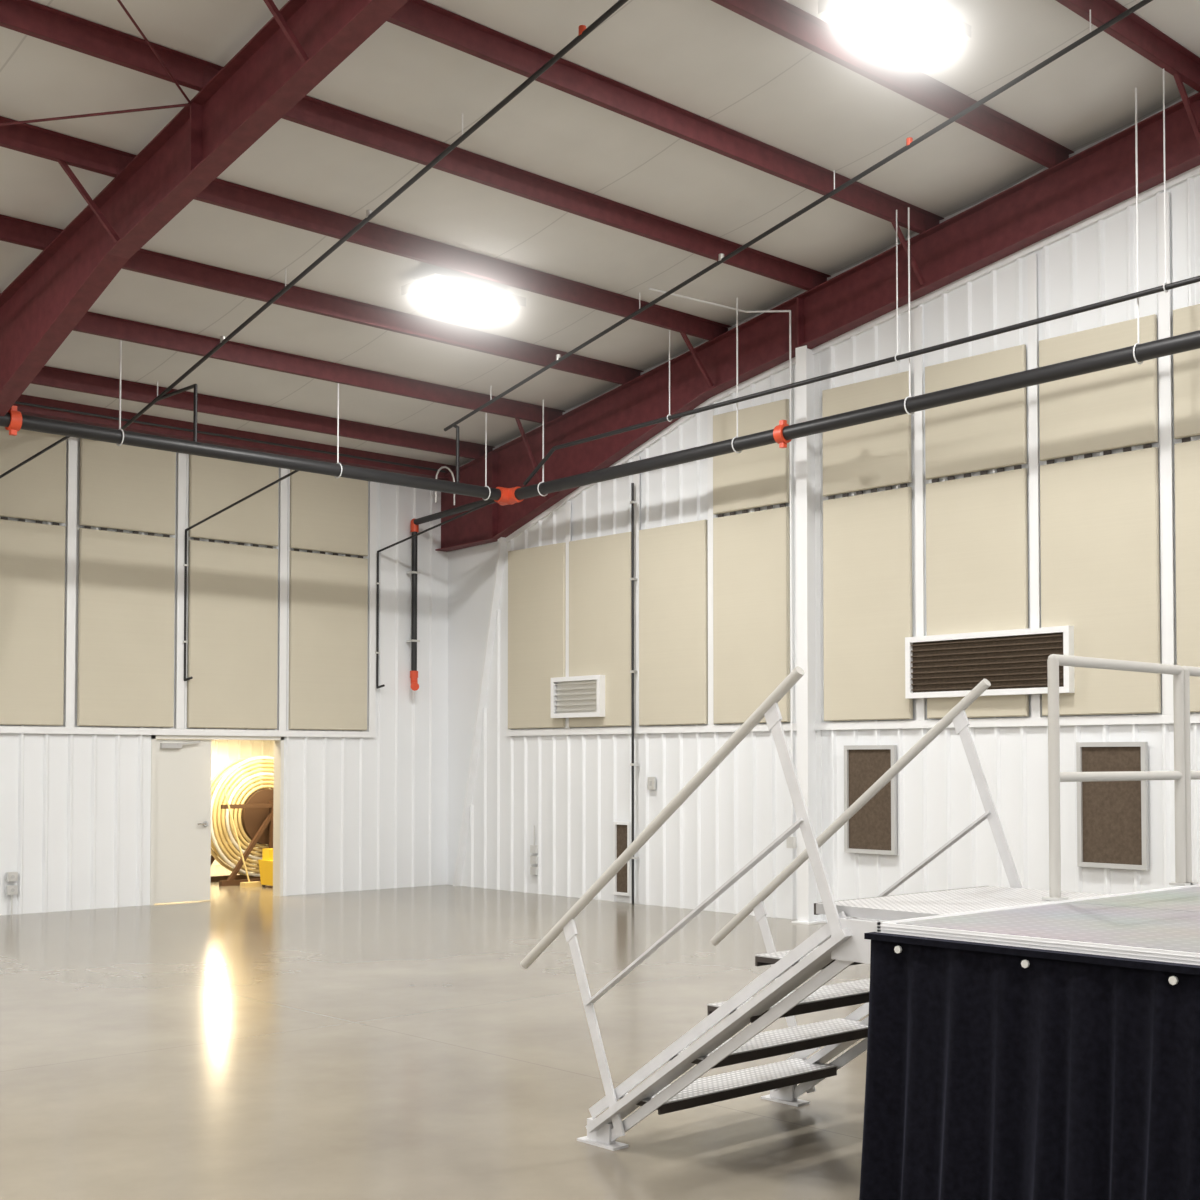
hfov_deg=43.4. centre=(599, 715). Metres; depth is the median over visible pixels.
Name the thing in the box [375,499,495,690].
pipes
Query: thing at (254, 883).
broom
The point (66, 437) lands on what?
pipe
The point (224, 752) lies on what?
wall
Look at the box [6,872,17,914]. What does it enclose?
electrical box
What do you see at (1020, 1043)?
stage
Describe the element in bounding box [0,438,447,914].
wall
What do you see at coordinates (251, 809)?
cable reel
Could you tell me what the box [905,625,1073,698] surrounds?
vent
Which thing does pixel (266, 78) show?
rafters
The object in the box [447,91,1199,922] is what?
wall
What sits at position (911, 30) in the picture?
lamps
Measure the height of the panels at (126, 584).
3.820 m
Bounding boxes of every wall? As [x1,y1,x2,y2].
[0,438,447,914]
[182,739,273,864]
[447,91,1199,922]
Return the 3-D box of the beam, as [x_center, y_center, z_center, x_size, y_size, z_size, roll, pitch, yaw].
[-1.008,-5.559,-1.031,30.500,3.876,36.695,2,-2,-43]
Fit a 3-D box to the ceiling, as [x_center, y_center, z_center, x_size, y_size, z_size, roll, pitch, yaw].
[-0.613,-6.363,-1.436,31.100,3.861,38.700,2,-2,-43]
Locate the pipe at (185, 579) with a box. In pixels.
[183,470,297,680]
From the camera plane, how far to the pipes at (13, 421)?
16.17 m
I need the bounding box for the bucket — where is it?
[258,848,272,886]
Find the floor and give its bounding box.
[0,864,869,1199]
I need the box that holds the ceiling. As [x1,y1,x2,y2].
[0,0,1199,465]
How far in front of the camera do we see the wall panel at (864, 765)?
16.81 m
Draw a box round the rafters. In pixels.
[0,0,1199,551]
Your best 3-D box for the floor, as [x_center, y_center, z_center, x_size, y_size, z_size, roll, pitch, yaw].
[-2.521,1.980,0.912,31.200,0.200,44.500,2,-2,-43]
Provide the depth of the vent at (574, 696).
20.21 m
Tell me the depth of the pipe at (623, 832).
19.53 m
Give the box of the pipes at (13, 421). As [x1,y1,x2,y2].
[0,0,1199,505]
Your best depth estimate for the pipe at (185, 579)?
19.64 m
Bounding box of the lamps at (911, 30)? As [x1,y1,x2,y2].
[401,0,970,317]
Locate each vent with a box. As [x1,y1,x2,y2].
[551,675,604,717]
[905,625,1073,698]
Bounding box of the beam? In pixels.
[0,0,1199,498]
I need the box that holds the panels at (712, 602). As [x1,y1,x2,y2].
[506,191,1199,735]
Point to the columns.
(808, 455)
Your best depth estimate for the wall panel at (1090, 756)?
14.61 m
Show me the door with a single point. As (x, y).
(180, 832)
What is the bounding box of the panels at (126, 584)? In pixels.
[0,426,375,737]
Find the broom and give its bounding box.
[224,790,261,887]
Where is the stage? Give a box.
[520,654,1199,1199]
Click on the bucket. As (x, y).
(266, 864)
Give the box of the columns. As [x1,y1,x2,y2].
[453,345,825,924]
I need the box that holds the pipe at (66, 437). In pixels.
[0,436,68,478]
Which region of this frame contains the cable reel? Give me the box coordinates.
[211,756,273,886]
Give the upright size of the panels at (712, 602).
5.520 m
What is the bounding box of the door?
[150,735,283,904]

